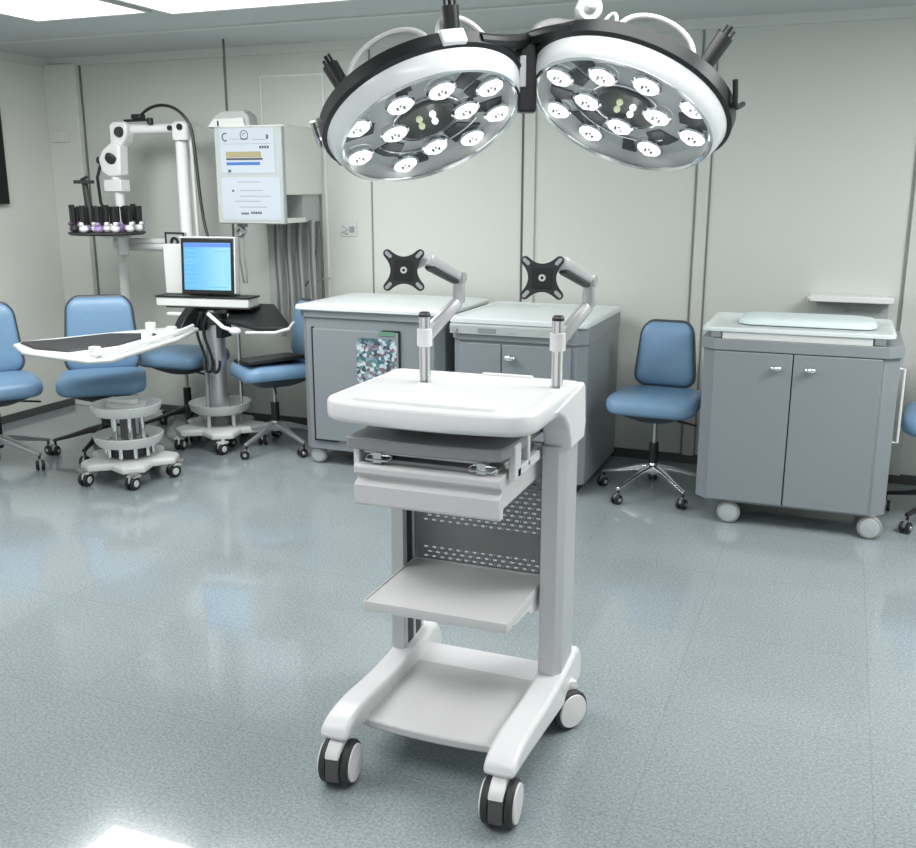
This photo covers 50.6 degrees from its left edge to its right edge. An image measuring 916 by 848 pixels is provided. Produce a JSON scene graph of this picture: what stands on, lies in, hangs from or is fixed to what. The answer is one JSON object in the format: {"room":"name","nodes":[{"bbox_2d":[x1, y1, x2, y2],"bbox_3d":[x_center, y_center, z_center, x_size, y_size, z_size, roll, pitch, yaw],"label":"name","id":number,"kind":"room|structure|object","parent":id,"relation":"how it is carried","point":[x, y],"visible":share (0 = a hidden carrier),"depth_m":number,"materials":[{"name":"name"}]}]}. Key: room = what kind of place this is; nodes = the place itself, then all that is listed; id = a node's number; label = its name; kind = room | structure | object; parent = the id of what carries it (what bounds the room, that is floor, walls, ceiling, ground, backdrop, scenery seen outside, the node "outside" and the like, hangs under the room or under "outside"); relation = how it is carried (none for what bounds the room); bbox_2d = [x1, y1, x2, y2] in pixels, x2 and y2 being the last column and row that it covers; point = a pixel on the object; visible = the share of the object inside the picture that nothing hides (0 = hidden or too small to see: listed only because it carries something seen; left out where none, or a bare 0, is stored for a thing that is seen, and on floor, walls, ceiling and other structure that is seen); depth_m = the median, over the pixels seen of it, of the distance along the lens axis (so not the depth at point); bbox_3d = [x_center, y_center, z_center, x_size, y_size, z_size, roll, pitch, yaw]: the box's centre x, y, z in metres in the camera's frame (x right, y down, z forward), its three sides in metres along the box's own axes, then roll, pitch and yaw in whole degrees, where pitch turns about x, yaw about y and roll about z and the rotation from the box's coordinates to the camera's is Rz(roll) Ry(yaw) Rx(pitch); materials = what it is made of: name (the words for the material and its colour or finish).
{"room":"operating room","nodes":[
{"label":"operating room","id":0,"kind":"room"},
{"bbox_2d":[0,60,68,416],"bbox_3d":[-4.632,-0.504,3.155,0.150,2.700,8.950,5,15,21],"label":"wall","id":1,"kind":"structure","parent":0,"point":[31,281],"depth_m":6.89,"materials":[{"name":"paint"}]},
{"bbox_2d":[0,112,9,203],"bbox_3d":[-3.240,-1.765,6.220,0.052,0.705,0.805,5,15,21],"label":"wall screen","id":2,"kind":"object","parent":1,"relation":"attached to","point":[4,190],"visible":1,"depth_m":6.58,"materials":[{"name":"black plastic"}]},
{"bbox_2d":[0,51,46,66],"bbox_3d":[-4.539,-1.589,2.855,0.050,0.051,8.950,5,15,21],"label":"trim","id":3,"kind":"structure","parent":1,"relation":"attached to","point":[4,56],"depth_m":6.67,"materials":[{"name":"grey"}]},
{"bbox_2d":[1,398,74,424],"bbox_3d":[-4.557,0.789,3.436,0.012,0.055,8.950,5,15,21],"label":"baseboard","id":4,"kind":"structure","parent":1,"relation":"attached to","point":[24,414],"depth_m":7.09,"materials":[{"name":"grey plastic"}]},
{"bbox_2d":[0,404,915,847],"bbox_3d":[-0.802,1.184,2.128,8.400,0.100,9.150,5,15,21],"label":"floor","id":5,"kind":"structure","parent":0,"point":[176,653],"depth_m":3.36,"materials":[{"name":"plastic"}]},
{"bbox_2d":[0,301,52,469],"bbox_3d":[-2.747,-0.224,5.733,0.645,0.946,0.618,-9,16,-32],"label":"swivel chair","id":6,"kind":"object","parent":5,"relation":"on","point":[17,385],"visible":0.93,"depth_m":5.82,"materials":[{"name":"blue leather"}]},
{"bbox_2d":[49,294,145,465],"bbox_3d":[-2.220,-0.288,5.972,0.639,0.960,0.658,-4,14,-16],"label":"swivel chair","id":7,"kind":"object","parent":5,"relation":"on","point":[104,313],"visible":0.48,"depth_m":6.04,"materials":[{"name":"blue leather"}]},
{"bbox_2d":[76,395,184,489],"bbox_3d":[-1.873,0.075,5.528,0.581,0.460,0.574,5,15,21],"label":"pedestal base","id":8,"kind":"object","parent":5,"relation":"on","point":[129,448],"visible":1,"depth_m":5.42,"materials":[{"name":"white plastic"}]},
{"bbox_2d":[79,471,93,482],"bbox_3d":[-2.064,0.286,5.393,0.064,0.081,0.072,5,15,21],"label":"caster","id":9,"kind":"object","parent":8,"relation":"attached to","point":[85,476],"depth_m":5.36,"materials":[{"name":"plastic"}]},
{"bbox_2d":[108,396,137,404],"bbox_3d":[-1.889,-0.131,5.470,0.180,0.030,0.050,5,15,21],"label":"tray","id":10,"kind":"object","parent":8,"relation":"on","point":[113,400],"depth_m":5.45,"materials":[{"name":"white plastic"}]},
{"bbox_2d":[90,395,161,418],"bbox_3d":[-1.870,-0.093,5.471,0.385,0.059,0.385,5,15,21],"label":"shelf","id":11,"kind":"object","parent":8,"relation":"attached to","point":[136,406],"depth_m":5.41,"materials":[{"name":"white plastic"}]},
{"bbox_2d":[93,425,163,449],"bbox_3d":[-1.870,0.077,5.512,0.385,0.059,0.385,5,15,21],"label":"shelf","id":12,"kind":"object","parent":8,"relation":"attached to","point":[138,439],"depth_m":5.47,"materials":[{"name":"white plastic"}]},
{"bbox_2d":[126,474,140,486],"bbox_3d":[-1.781,0.303,5.322,0.063,0.081,0.072,5,15,21],"label":"caster","id":13,"kind":"object","parent":8,"relation":"attached to","point":[132,480],"depth_m":5.29,"materials":[{"name":"plastic"}]},
{"bbox_2d":[169,463,181,474],"bbox_3d":[-1.625,0.244,5.564,0.062,0.081,0.072,13,19,43],"label":"caster","id":14,"kind":"object","parent":8,"relation":"attached to","point":[174,468],"depth_m":5.54,"materials":[{"name":"black rubber"}]},
{"bbox_2d":[67,104,208,425],"bbox_3d":[-2.074,-1.001,6.416,0.964,2.136,0.702,5,15,21],"label":"robotic arm","id":15,"kind":"object","parent":5,"relation":"on","point":[87,219],"visible":0.94,"depth_m":6.29},
{"bbox_2d":[13,236,294,454],"bbox_3d":[-1.746,-0.406,5.685,1.031,1.321,1.584,11,18,39],"label":"workstation","id":16,"kind":"object","parent":5,"relation":"on","point":[202,274],"visible":0.99,"depth_m":6.01,"materials":[{"name":"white plastic"}]},
{"bbox_2d":[174,434,185,446],"bbox_3d":[-1.758,0.105,6.143,0.062,0.081,0.072,0,14,1],"label":"caster","id":17,"kind":"object","parent":16,"relation":"attached to","point":[180,441],"depth_m":6.11,"materials":[{"name":"black rubber"}]},
{"bbox_2d":[156,297,257,307],"bbox_3d":[-1.580,-0.773,6.115,0.630,0.055,0.150,3,14,13],"label":"shelf","id":18,"kind":"object","parent":16,"relation":"attached to","point":[173,302],"depth_m":6.04,"materials":[{"name":"white plastic"}]},
{"bbox_2d":[181,238,235,294],"bbox_3d":[-1.545,-0.978,6.016,0.355,0.341,0.117,5,15,21],"label":"monitor","id":19,"kind":"object","parent":16,"relation":"on","point":[208,265],"depth_m":5.99,"materials":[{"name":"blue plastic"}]},
{"bbox_2d":[188,395,250,415],"bbox_3d":[-1.530,-0.115,6.246,0.396,0.065,0.396,5,15,21],"label":"shelf","id":20,"kind":"object","parent":16,"relation":"attached to","point":[204,406],"depth_m":6.18,"materials":[{"name":"white plastic"}]},
{"bbox_2d":[216,439,228,451],"bbox_3d":[-1.465,0.132,6.032,0.062,0.081,0.072,9,16,32],"label":"caster","id":21,"kind":"object","parent":16,"relation":"attached to","point":[221,445],"depth_m":6.01,"materials":[{"name":"black rubber"}]},
{"bbox_2d":[206,312,294,403],"bbox_3d":[-1.266,-0.383,5.913,0.595,0.571,0.160,5,15,21],"label":"tray","id":22,"kind":"object","parent":16,"relation":"on","point":[261,326],"depth_m":5.93,"materials":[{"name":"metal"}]},
{"bbox_2d":[226,304,288,330],"bbox_3d":[-1.204,-0.662,5.999,0.549,0.119,0.370,5,15,21],"label":"tray","id":23,"kind":"object","parent":16,"relation":"on","point":[256,317],"depth_m":5.96,"materials":[{"name":"black plastic"}]},
{"bbox_2d":[140,344,229,441],"bbox_3d":[-1.825,-0.233,6.587,0.624,0.564,0.600,5,15,21],"label":"swivel chair","id":24,"kind":"object","parent":5,"relation":"on","point":[180,359],"visible":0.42,"depth_m":6.38,"materials":[{"name":"blue leather"}]},
{"bbox_2d":[226,298,313,459],"bbox_3d":[-1.141,-0.303,6.088,0.599,0.934,0.619,-7,15,-26],"label":"swivel chair","id":25,"kind":"object","parent":5,"relation":"on","point":[272,375],"visible":0.7,"depth_m":5.98,"materials":[{"name":"blue leather"}]},
{"bbox_2d":[233,352,304,364],"bbox_3d":[-1.180,-0.407,6.039,0.360,0.080,0.382,-7,15,-25],"label":"folder","id":26,"kind":"object","parent":25,"relation":"on","point":[286,356],"visible":1,"depth_m":5.93,"materials":[{"name":"black plastic"}]},
{"bbox_2d":[295,293,488,461],"bbox_3d":[-0.379,-0.274,5.904,0.960,0.963,0.770,5,15,21],"label":"base cabinet","id":27,"kind":"object","parent":5,"relation":"on","point":[351,339],"visible":0.44,"depth_m":5.58,"materials":[{"name":"grey plastic"}]},
{"bbox_2d":[317,368,586,828],"bbox_3d":[0.006,0.427,2.759,0.646,1.075,0.738,5,15,21],"label":"cart","id":28,"kind":"object","parent":5,"relation":"on","point":[459,445],"visible":0.99,"depth_m":2.73,"materials":[{"name":"white plastic"}]},
{"bbox_2d":[364,450,477,463],"bbox_3d":[-0.086,0.079,2.520,0.335,0.015,0.035,5,15,21],"label":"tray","id":29,"kind":"object","parent":28,"relation":"on","point":[376,455],"depth_m":2.53,"materials":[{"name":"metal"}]},
{"bbox_2d":[383,249,466,381],"bbox_3d":[-0.079,-0.302,2.712,0.102,0.379,0.303,10,17,35],"label":"monitor arm","id":30,"kind":"object","parent":28,"relation":"on","point":[403,269],"visible":1,"depth_m":2.73,"materials":[{"name":"silver metal"}]},
{"bbox_2d":[346,426,532,462],"bbox_3d":[-0.039,0.035,2.611,0.443,0.032,0.317,5,15,21],"label":"keyboard tray","id":31,"kind":"object","parent":28,"relation":"on","point":[380,442],"depth_m":2.50,"materials":[{"name":"grey plastic"}]},
{"bbox_2d":[364,659,531,752],"bbox_3d":[0.005,0.811,2.872,0.410,0.027,0.472,5,15,21],"label":"shelf","id":32,"kind":"object","parent":28,"relation":"attached to","point":[457,703],"depth_m":2.83,"materials":[{"name":"white plastic"}]},
{"bbox_2d":[363,557,539,633],"bbox_3d":[-0.004,0.490,2.832,0.432,0.027,0.370,5,15,21],"label":"shelf","id":33,"kind":"object","parent":28,"relation":"attached to","point":[468,594],"depth_m":2.80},
{"bbox_2d":[327,368,579,436],"bbox_3d":[-0.011,-0.065,2.649,0.583,0.057,0.528,5,15,21],"label":"countertop","id":34,"kind":"structure","parent":28,"relation":"on","point":[523,406],"depth_m":2.52,"materials":[{"name":"white plastic"}]},
{"bbox_2d":[420,642,537,680],"bbox_3d":[0.074,0.747,3.040,0.408,0.022,0.109,5,15,21],"label":"crossbar","id":35,"kind":"object","parent":28,"relation":"attached to","point":[468,661],"depth_m":3.04,"materials":[{"name":"white plastic"}]},
{"bbox_2d":[530,429,542,440],"bbox_3d":[0.038,-0.034,2.788,0.408,0.098,0.150,5,15,21],"label":"tray","id":36,"kind":"object","parent":28,"relation":"on","point":[536,434],"depth_m":2.70,"materials":[{"name":"metal"}]},
{"bbox_2d":[520,256,597,387],"bbox_3d":[0.282,-0.272,2.611,0.108,0.369,0.314,9,16,32],"label":"monitor arm","id":37,"kind":"object","parent":28,"relation":"on","point":[541,277],"visible":1,"depth_m":2.64,"materials":[{"name":"silver metal"}]},
{"bbox_2d":[450,301,620,491],"bbox_3d":[0.448,-0.178,5.559,0.770,0.938,0.853,5,15,21],"label":"base cabinet","id":38,"kind":"object","parent":5,"relation":"on","point":[506,337],"visible":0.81,"depth_m":5.21,"materials":[{"name":"silver metal"}]},
{"bbox_2d":[597,319,700,509],"bbox_3d":[1.034,-0.072,5.169,0.585,0.916,0.590,6,15,23],"label":"swivel chair","id":39,"kind":"object","parent":5,"relation":"on","point":[665,365],"visible":0.92,"depth_m":5.21,"materials":[{"name":"blue leather"}]},
{"bbox_2d":[695,312,905,538],"bbox_3d":[1.687,-0.017,4.824,0.916,0.970,0.654,5,15,21],"label":"base cabinet","id":40,"kind":"object","parent":5,"relation":"on","point":[791,417],"visible":1,"depth_m":4.55,"materials":[{"name":"silver metal"}]},
{"bbox_2d":[703,312,896,339],"bbox_3d":[1.668,-0.485,4.740,0.850,0.020,0.615,5,15,21],"label":"countertop","id":41,"kind":"structure","parent":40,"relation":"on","point":[726,324],"depth_m":4.53,"materials":[{"name":"white plastic"}]},
{"bbox_2d":[739,311,876,329],"bbox_3d":[1.699,-0.507,4.717,0.625,0.040,0.330,5,15,21],"label":"changing pad","id":42,"kind":"object","parent":40,"relation":"on","point":[780,319],"visible":1,"depth_m":4.62,"materials":[{"name":"white plastic"}]},
{"bbox_2d":[885,402,915,533],"bbox_3d":[2.421,0.035,4.707,0.620,0.924,0.599,6,15,25],"label":"swivel chair","id":43,"kind":"object","parent":5,"relation":"on","point":[908,424],"visible":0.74,"depth_m":4.64,"materials":[{"name":"blue plastic"}]},
{"bbox_2d":[903,520,911,530],"bbox_3d":[2.150,0.483,4.652,0.050,0.046,0.056,-12,18,-41],"label":"caster","id":44,"kind":"object","parent":43,"relation":"attached to","point":[907,526],"depth_m":4.63,"materials":[{"name":"black metal"}]},
{"bbox_2d":[0,0,915,58],"bbox_3d":[-0.811,-1.339,1.496,8.300,0.099,9.100,5,15,21],"label":"ceiling","id":45,"kind":"structure","parent":0,"point":[11,28],"depth_m":5.33,"materials":[{"name":"paint"}]},
{"bbox_2d":[0,0,151,21],"bbox_3d":[-2.175,-2.016,4.545,0.760,0.012,1.320,5,15,21],"label":"recessed light","id":46,"kind":"object","parent":45,"relation":"in","point":[32,10],"visible":1,"depth_m":4.93,"materials":[{"name":"grey plastic"}]},
{"bbox_2d":[208,39,257,128],"bbox_3d":[-1.407,-2.097,5.974,0.315,0.525,0.118,5,15,21],"label":"hood","id":47,"kind":"object","parent":45,"relation":"hanging from","point":[239,117],"visible":0.91,"depth_m":5.97,"materials":[{"name":"grey"}]},
{"bbox_2d":[116,0,356,14],"bbox_3d":[-1.137,-1.931,4.191,1.320,0.012,1.400,5,15,21],"label":"recessed light","id":48,"kind":"object","parent":45,"relation":"in","point":[172,7],"visible":1,"depth_m":4.80,"materials":[{"name":"grey plastic"}]},
{"bbox_2d":[0,0,627,43],"bbox_3d":[0.512,-2.078,4.789,8.000,0.009,0.050,5,15,21],"label":"trim","id":49,"kind":"structure","parent":45,"relation":"attached to","point":[572,1],"depth_m":5.29,"materials":[{"name":"grey"}]},
{"bbox_2d":[310,0,745,181],"bbox_3d":[0.223,-1.269,3.283,1.443,0.873,0.690,0,14,0],"label":"light","id":50,"kind":"object","parent":45,"relation":"hanging from","point":[626,94],"visible":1,"depth_m":3.20,"materials":[{"name":"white plastic"}]},
{"bbox_2d":[80,18,915,475],"bbox_3d":[0.822,-1.149,5.827,8.400,2.700,0.150,5,15,21],"label":"wall","id":51,"kind":"structure","parent":0,"point":[811,179],"depth_m":5.74,"materials":[{"name":"paint"}]},
{"bbox_2d":[51,131,69,142],"bbox_3d":[-2.846,-2.055,6.941,0.155,0.080,0.016,5,15,21],"label":"junction box","id":52,"kind":"object","parent":51,"relation":"attached to","point":[56,136],"visible":1,"depth_m":6.93,"materials":[{"name":"paint"}]},
{"bbox_2d":[42,63,97,405],"bbox_3d":[-2.808,-1.340,7.134,0.282,2.460,0.050,5,15,21],"label":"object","id":53,"kind":"structure","parent":51,"relation":"attached to","point":[61,81],"depth_m":6.99,"materials":[{"name":"paint"}]},
{"bbox_2d":[78,65,99,294],"bbox_3d":[-2.660,-1.354,7.095,0.012,2.405,0.006,5,15,21],"label":"trim","id":54,"kind":"structure","parent":51,"relation":"attached to","point":[79,65],"depth_m":6.96,"materials":[{"name":"grey metal"}]},
{"bbox_2d":[223,67,242,395],"bbox_3d":[-1.542,-1.251,6.669,0.014,2.405,0.006,5,15,21],"label":"trim","id":55,"kind":"structure","parent":51,"relation":"attached to","point":[233,235],"depth_m":6.66,"materials":[{"name":"grey metal"}]},
{"bbox_2d":[214,124,322,336],"bbox_3d":[-1.172,-1.217,6.253,0.524,1.336,0.504,5,15,21],"label":"wall box","id":56,"kind":"object","parent":51,"relation":"attached to","point":[271,175],"visible":0.94,"depth_m":6.01,"materials":[{"name":"grey metal"}]},
{"bbox_2d":[235,225,245,237],"bbox_3d":[-1.380,-1.224,6.161,0.079,0.079,0.040,5,15,21],"label":"socket","id":57,"kind":"object","parent":56,"relation":"attached to","point":[240,230],"depth_m":6.15,"materials":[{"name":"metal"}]},
{"bbox_2d":[287,217,305,222],"bbox_3d":[-1.221,-1.294,6.152,0.460,0.030,0.230,5,15,21],"label":"shelf","id":58,"kind":"object","parent":56,"relation":"attached to","point":[289,219],"depth_m":6.08,"materials":[{"name":"white plastic"}]},
{"bbox_2d":[259,73,329,296],"bbox_3d":[-1.074,-1.508,6.418,0.470,1.522,0.008,5,15,21],"label":"trim","id":59,"kind":"structure","parent":51,"relation":"attached to","point":[322,74],"depth_m":6.33,"materials":[{"name":"white plastic"}]},
{"bbox_2d":[316,118,324,298],"bbox_3d":[-0.901,-0.999,6.464,0.010,1.990,0.020,5,15,21],"label":"trim","id":60,"kind":"structure","parent":51,"relation":"attached to","point":[317,119],"depth_m":6.41,"materials":[{"name":"grey metal"}]},
{"bbox_2d":[340,222,356,236],"bbox_3d":[-0.717,-1.269,6.327,0.120,0.090,0.016,5,15,21],"label":"wall socket","id":61,"kind":"object","parent":51,"relation":"attached to","point":[346,228],"visible":1,"depth_m":6.33,"materials":[{"name":"paint"}]},
{"bbox_2d":[368,49,374,292],"bbox_3d":[-0.552,-1.161,6.292,0.009,2.405,0.006,5,15,21],"label":"trim","id":62,"kind":"structure","parent":51,"relation":"attached to","point":[369,49],"depth_m":6.27,"materials":[{"name":"grey metal"}]},
{"bbox_2d":[47,5,915,65],"bbox_3d":[0.785,-2.221,5.473,8.000,0.051,0.050,5,15,21],"label":"trim","id":63,"kind":"structure","parent":51,"relation":"attached to","point":[897,12],"depth_m":5.67,"materials":[{"name":"grey paint"}]},
{"bbox_2d":[519,114,524,301],"bbox_3d":[0.389,-1.074,5.934,0.015,2.405,0.006,5,15,21],"label":"trim","id":64,"kind":"structure","parent":51,"relation":"attached to","point":[523,115],"depth_m":5.87,"materials":[{"name":"grey metal"}]},
{"bbox_2d":[522,107,536,301],"bbox_3d":[0.428,-1.069,5.913,0.070,2.405,0.016,5,15,21],"label":"trim","id":65,"kind":"structure","parent":51,"relation":"attached to","point":[530,119],"depth_m":5.83,"materials":[{"name":"grey"}]},
{"bbox_2d":[159,404,915,485],"bbox_3d":[0.792,0.155,6.064,8.000,0.055,0.012,5,15,21],"label":"baseboard","id":66,"kind":"structure","parent":51,"relation":"attached to","point":[902,479],"depth_m":5.93,"materials":[{"name":"grey plastic"}]},
{"bbox_2d":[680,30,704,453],"bbox_3d":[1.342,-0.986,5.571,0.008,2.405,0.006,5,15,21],"label":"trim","id":67,"kind":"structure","parent":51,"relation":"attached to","point":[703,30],"depth_m":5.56,"materials":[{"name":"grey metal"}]},
{"bbox_2d":[682,29,719,455],"bbox_3d":[1.381,-0.982,5.551,0.065,2.405,0.016,5,15,21],"label":"trim","id":68,"kind":"structure","parent":51,"relation":"attached to","point":[704,166],"depth_m":5.56,"materials":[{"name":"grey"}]},
{"bbox_2d":[807,293,893,318],"bbox_3d":[2.124,-0.591,5.277,0.430,0.214,0.140,5,15,21],"label":"wall shelf","id":69,"kind":"object","parent":51,"relation":"attached to","point":[873,306],"visible":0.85,"depth_m":5.26,"materials":[{"name":"white plastic"}]},
{"bbox_2d":[888,181,915,474],"bbox_3d":[2.430,-0.885,5.151,0.080,2.405,0.016,5,15,21],"label":"trim","id":70,"kind":"structure","parent":51,"relation":"attached to","point":[908,314],"depth_m":5.24,"materials":[{"name":"grey"}]},
{"bbox_2d":[896,151,915,330],"bbox_3d":[2.386,-0.890,5.173,0.010,2.405,0.006,5,15,21],"label":"trim","id":71,"kind":"structure","parent":51,"relation":"attached to","point":[914,170],"depth_m":5.15,"materials":[{"name":"grey metal"}]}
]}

